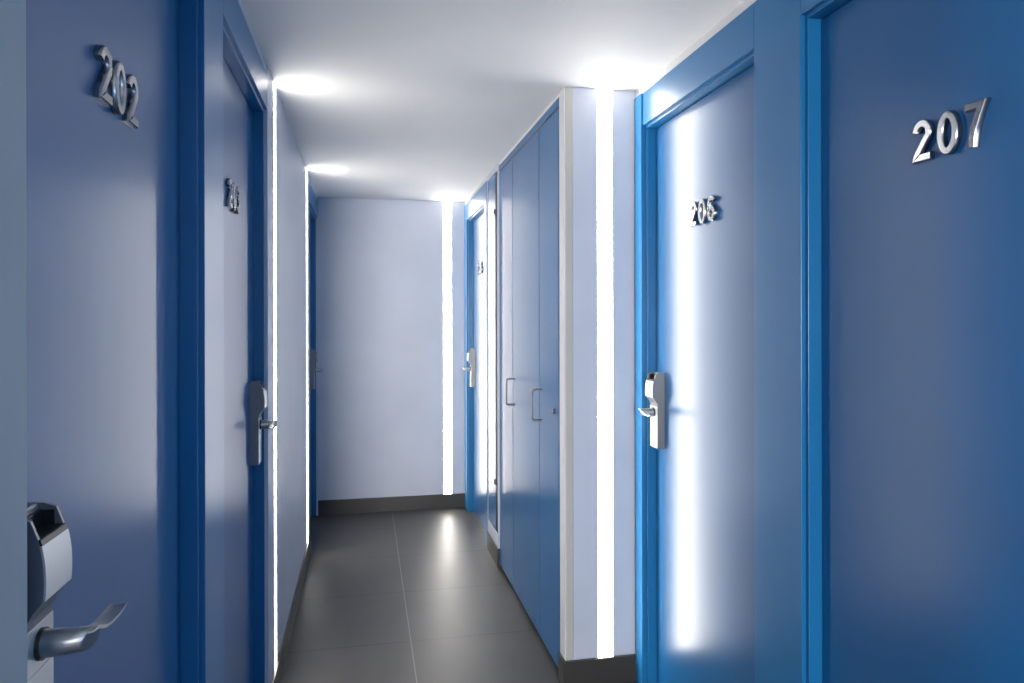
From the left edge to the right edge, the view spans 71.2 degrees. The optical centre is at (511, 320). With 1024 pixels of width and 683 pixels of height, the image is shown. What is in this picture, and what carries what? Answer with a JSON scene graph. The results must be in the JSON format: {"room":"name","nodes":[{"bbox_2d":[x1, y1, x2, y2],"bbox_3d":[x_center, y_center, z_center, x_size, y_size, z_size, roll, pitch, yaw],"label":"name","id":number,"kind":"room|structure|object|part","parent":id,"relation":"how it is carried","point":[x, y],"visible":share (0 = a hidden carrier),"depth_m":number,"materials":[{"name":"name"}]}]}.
{"room":"hotel corridor","nodes":[
{"label":"hotel corridor","id":0,"kind":"room"},
{"bbox_2d":[0,0,317,682],"bbox_3d":[-1.572,0.262,2.591,1.366,2.322,5.110,0,0,-12],"label":"wall","id":1,"kind":"structure","parent":0,"point":[292,312],"depth_m":2.52,"materials":[{"name":"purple paint"}]},
{"bbox_2d":[26,0,198,682],"bbox_3d":[-0.607,0.339,1.119,0.150,2.164,0.823,0,0,-12],"label":"door","id":2,"kind":"structure","parent":1,"relation":"in","point":[112,188],"depth_m":1.10,"materials":[{"name":"blue paint"}]},
{"bbox_3d":[-0.501,0.358,0.841,0.054,0.032,0.117,0,0,-12],"label":"lever handle","id":3,"kind":"part","parent":2,"relation":"part of","materials":[{"name":"metal"}]},
{"bbox_3d":[-0.632,0.339,1.114,0.098,2.164,0.823,0,0,-12],"label":"frame","id":4,"kind":"part","parent":2,"relation":"part of","materials":[{"name":"blue paint"}]},
{"bbox_2d":[198,0,224,682],"bbox_3d":[-0.731,0.278,1.621,0.110,2.288,0.211,0,0,-12],"label":"door surround","id":5,"kind":"object","parent":1,"relation":"attached to","point":[210,12],"visible":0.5,"depth_m":1.59,"materials":[{"name":"blue paint"}]},
{"bbox_2d":[223,0,266,108],"bbox_3d":[-0.835,-0.805,2.119,0.110,0.124,0.803,0,0,-12],"label":"door surround","id":6,"kind":"object","parent":1,"relation":"attached to","point":[234,22],"visible":0.48,"depth_m":2.06,"materials":[{"name":"blue paint"}]},
{"bbox_2d":[223,25,277,682],"bbox_3d":[-0.814,0.339,2.122,0.150,2.164,0.804,0,0,-12],"label":"door","id":7,"kind":"structure","parent":1,"relation":"in","point":[245,393],"depth_m":2.31,"materials":[{"name":"blue paint"}]},
{"bbox_3d":[-0.827,0.359,2.424,0.054,0.032,0.117,0,0,-12],"label":"lever handle","id":8,"kind":"part","parent":7,"relation":"part of","materials":[{"name":"metal"}]},
{"bbox_2d":[273,81,276,666],"bbox_3d":[-0.912,0.209,2.722,0.022,2.216,0.065,0,0,-12],"label":"strip light","id":9,"kind":"object","parent":1,"relation":"attached to","point":[274,87],"visible":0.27,"depth_m":2.72,"materials":[{"name":"white plastic"}]},
{"bbox_2d":[271,534,310,682],"bbox_3d":[-0.813,1.369,2.323,0.008,0.105,4.280,0,0,-12],"label":"baseboard","id":10,"kind":"structure","parent":1,"relation":"attached to","point":[278,671],"depth_m":3.24,"materials":[{"name":"ceramic"}]},
{"bbox_2d":[306,168,307,541],"bbox_3d":[-1.225,0.209,4.240,0.022,2.216,0.065,0,0,-12],"label":"strip light","id":11,"kind":"object","parent":1,"relation":"attached to","point":[306,168],"visible":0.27,"depth_m":4.25,"materials":[{"name":"white plastic"}]},
{"bbox_2d":[309,181,316,217],"bbox_3d":[-1.389,-0.803,4.805,0.110,0.124,0.803,0,0,-12],"label":"door surround","id":12,"kind":"object","parent":1,"relation":"attached to","point":[312,199],"visible":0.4,"depth_m":4.75,"materials":[{"name":"blue paint"}]},
{"bbox_2d":[309,205,322,517],"bbox_3d":[-1.367,0.341,4.809,0.150,2.164,0.803,0,0,-12],"label":"door","id":13,"kind":"structure","parent":1,"relation":"in","point":[313,358],"depth_m":5.19,"materials":[{"name":"blue paint"}]},
{"bbox_3d":[-1.393,0.341,4.804,0.098,2.164,0.803,0,0,-12],"label":"frame","id":14,"kind":"part","parent":13,"relation":"part of","materials":[{"name":"blue paint"}]},
{"bbox_3d":[-1.380,0.360,5.108,0.054,0.032,0.117,0,0,-12],"label":"lever handle","id":15,"kind":"part","parent":13,"relation":"part of","materials":[{"name":"metal"}]},
{"bbox_2d":[318,197,464,500],"bbox_3d":[-0.904,0.261,5.409,1.359,2.322,0.140,0,0,-12],"label":"wall","id":16,"kind":"structure","parent":0,"point":[380,261],"depth_m":5.33,"materials":[{"name":"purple paint"}]},
{"bbox_2d":[318,493,464,514],"bbox_3d":[-0.887,1.369,5.335,1.079,0.105,0.010,0,0,-12],"label":"baseboard","id":17,"kind":"structure","parent":16,"relation":"attached to","point":[438,501],"depth_m":5.33,"materials":[{"name":"ceramic"}]},
{"bbox_2d":[443,201,451,493],"bbox_3d":[-0.490,0.208,5.433,0.065,2.216,0.022,0,0,-12],"label":"strip light","id":18,"kind":"object","parent":16,"relation":"attached to","point":[447,205],"visible":1,"depth_m":5.42,"materials":[{"name":"white plastic"}]},
{"bbox_2d":[280,507,635,682],"bbox_3d":[-0.133,1.470,-0.329,3.200,0.100,11.690,0,0,-12],"label":"floor","id":19,"kind":"structure","parent":0,"point":[406,596],"depth_m":3.54,"materials":[{"name":"tile"}]},
{"bbox_2d":[499,87,565,666],"bbox_3d":[0.106,0.259,3.444,0.178,2.321,1.363,0,0,-12],"label":"tall cabinet","id":20,"kind":"object","parent":19,"relation":"on","point":[529,289],"depth_m":3.23,"materials":[{"name":"blue paint"}]},
{"bbox_3d":[-0.024,0.276,3.920,0.021,2.240,0.368,0,0,-12],"label":"cupboard door","id":21,"kind":"part","parent":20,"relation":"part of","materials":[{"name":"blue paint"}]},
{"bbox_3d":[-0.008,0.368,3.680,0.050,0.140,0.008,0,0,-12],"label":"wire handle","id":22,"kind":"part","parent":20,"relation":"part of","materials":[{"name":"metal"}]},
{"bbox_3d":[0.073,0.276,3.452,0.021,2.240,0.568,0,0,-12],"label":"cupboard door","id":23,"kind":"part","parent":20,"relation":"part of","materials":[{"name":"blue paint"}]},
{"bbox_3d":[0.067,-0.869,3.472,0.022,0.034,1.292,0,0,-12],"label":"rail","id":24,"kind":"part","parent":20,"relation":"part of","materials":[{"name":"white paint"}]},
{"bbox_3d":[0.108,0.368,3.116,0.050,0.140,0.008,0,0,-12],"label":"wire handle","id":25,"kind":"part","parent":20,"relation":"part of","materials":[{"name":"metal"}]},
{"bbox_3d":[0.164,0.276,3.010,0.021,2.240,0.314,0,0,-12],"label":"cupboard door","id":26,"kind":"part","parent":20,"relation":"part of","materials":[{"name":"blue paint"}]},
{"bbox_2d":[465,176,486,204],"bbox_3d":[0.210,0.259,4.278,0.634,2.322,2.805,0,0,-12],"label":"wall","id":27,"kind":"structure","parent":0,"point":[485,179],"depth_m":4.89,"materials":[{"name":"white paint"}]},
{"bbox_2d":[464,205,468,510],"bbox_3d":[-0.295,0.277,5.400,0.110,2.288,0.121,0,0,-12],"label":"door surround","id":28,"kind":"object","parent":27,"relation":"attached to","point":[465,214],"visible":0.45,"depth_m":5.35,"materials":[{"name":"blue paint"}]},
{"bbox_2d":[463,206,484,528],"bbox_3d":[-0.222,0.338,4.946,0.150,2.164,0.798,0,0,-12],"label":"door","id":29,"kind":"structure","parent":27,"relation":"in","point":[475,355],"depth_m":5.14,"materials":[{"name":"blue paint"}]},
{"bbox_3d":[-0.197,0.338,4.951,0.098,2.164,0.798,0,0,-12],"label":"frame","id":30,"kind":"part","parent":29,"relation":"part of","materials":[{"name":"blue paint"}]},
{"bbox_2d":[466,184,483,219],"bbox_3d":[-0.205,-0.806,4.950,0.110,0.124,0.796,0,0,-12],"label":"door surround","id":31,"kind":"object","parent":27,"relation":"attached to","point":[476,202],"visible":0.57,"depth_m":4.90,"materials":[{"name":"blue paint"}]},
{"bbox_2d":[484,181,487,546],"bbox_3d":[-0.113,0.276,4.515,0.110,2.288,0.090,0,0,-12],"label":"door surround","id":32,"kind":"object","parent":27,"relation":"attached to","point":[485,183],"visible":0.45,"depth_m":4.50,"materials":[{"name":"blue paint"}]},
{"bbox_2d":[241,0,743,201],"bbox_3d":[-0.138,-0.951,-0.329,3.200,0.100,11.690,0,0,-12],"label":"ceiling","id":33,"kind":"structure","parent":0,"point":[422,100],"depth_m":2.56,"materials":[{"name":"white paint"}]},
{"bbox_2d":[487,164,501,567],"bbox_3d":[-0.073,0.261,4.290,0.108,2.318,0.364,0,0,-12],"label":"wall","id":34,"kind":"structure","parent":0,"point":[493,293],"depth_m":4.25,"materials":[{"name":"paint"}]},
{"bbox_3d":[-0.112,0.185,4.311,0.020,2.092,0.261,0,0,-12],"label":"cupboard door","id":35,"kind":"part","parent":34,"relation":"part of","materials":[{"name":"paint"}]},
{"bbox_2d":[572,87,635,659],"bbox_3d":[0.422,0.258,2.850,0.394,2.322,0.078,0,0,-12],"label":"wall","id":36,"kind":"structure","parent":0,"point":[584,100],"depth_m":2.79,"materials":[{"name":"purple paint"}]},
{"bbox_2d":[565,87,573,660],"bbox_3d":[0.215,0.259,2.804,0.030,2.322,0.074,0,0,-12],"label":"trim","id":37,"kind":"structure","parent":36,"relation":"attached to","point":[568,90],"depth_m":2.77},
{"bbox_2d":[558,652,635,682],"bbox_3d":[0.336,1.367,2.822,0.297,0.105,0.084,0,0,-12],"label":"baseboard","id":38,"kind":"structure","parent":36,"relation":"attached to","point":[620,668],"depth_m":2.78,"materials":[{"name":"ceramic"}]},
{"bbox_2d":[597,89,613,656],"bbox_3d":[0.362,0.206,2.808,0.065,2.216,0.022,0,0,-12],"label":"strip light","id":39,"kind":"object","parent":36,"relation":"attached to","point":[605,553],"visible":1,"depth_m":2.80,"materials":[{"name":"white plastic"}]},
{"bbox_2d":[636,0,756,96],"bbox_3d":[1.473,0.256,-1.358,0.234,2.322,8.745,0,0,-12],"label":"wall","id":40,"kind":"structure","parent":0,"point":[745,4],"depth_m":2.30,"materials":[{"name":"white paint"}]},
{"bbox_2d":[635,93,646,682],"bbox_3d":[0.543,0.275,2.786,0.110,2.288,0.069,0,0,-12],"label":"door surround","id":41,"kind":"object","parent":40,"relation":"attached to","point":[640,129],"visible":0.45,"depth_m":2.76,"materials":[{"name":"blue paint"}]},
{"bbox_2d":[639,51,754,682],"bbox_3d":[0.618,0.337,2.358,0.150,2.164,0.798,0,0,-12],"label":"door","id":42,"kind":"structure","parent":40,"relation":"in","point":[699,412],"depth_m":2.35,"materials":[{"name":"blue paint"}]},
{"bbox_3d":[0.511,0.345,2.641,0.054,0.032,0.117,0,0,-12],"label":"lever handle","id":43,"kind":"part","parent":42,"relation":"part of","materials":[{"name":"metal"}]},
{"bbox_2d":[643,3,753,125],"bbox_3d":[0.635,-0.807,2.362,0.110,0.124,0.796,0,0,-12],"label":"door surround","id":44,"kind":"object","parent":40,"relation":"attached to","point":[734,41],"visible":0.59,"depth_m":2.25,"materials":[{"name":"blue paint"}]},
{"bbox_2d":[754,0,805,682],"bbox_3d":[0.739,0.275,1.866,0.110,2.288,0.215,0,0,-12],"label":"door surround","id":45,"kind":"object","parent":40,"relation":"attached to","point":[779,25],"visible":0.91,"depth_m":1.83,"materials":[{"name":"blue paint"}]},
{"bbox_2d":[801,0,826,14],"bbox_3d":[0.848,-0.808,1.329,0.110,0.124,0.880,0,0,-12],"label":"door surround","id":46,"kind":"object","parent":40,"relation":"attached to","point":[807,6],"visible":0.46,"depth_m":1.72,"materials":[{"name":"blue paint"}]},
{"bbox_2d":[805,0,1023,682],"bbox_3d":[0.831,0.336,1.325,0.150,2.164,0.881,0,0,-12],"label":"door","id":47,"kind":"structure","parent":40,"relation":"in","point":[914,109],"depth_m":1.44,"materials":[{"name":"blue paint"}]},
{"bbox_3d":[0.856,0.336,1.330,0.098,2.164,0.881,0,0,-12],"label":"frame","id":48,"kind":"part","parent":47,"relation":"part of","materials":[{"name":"blue paint"}]}
]}

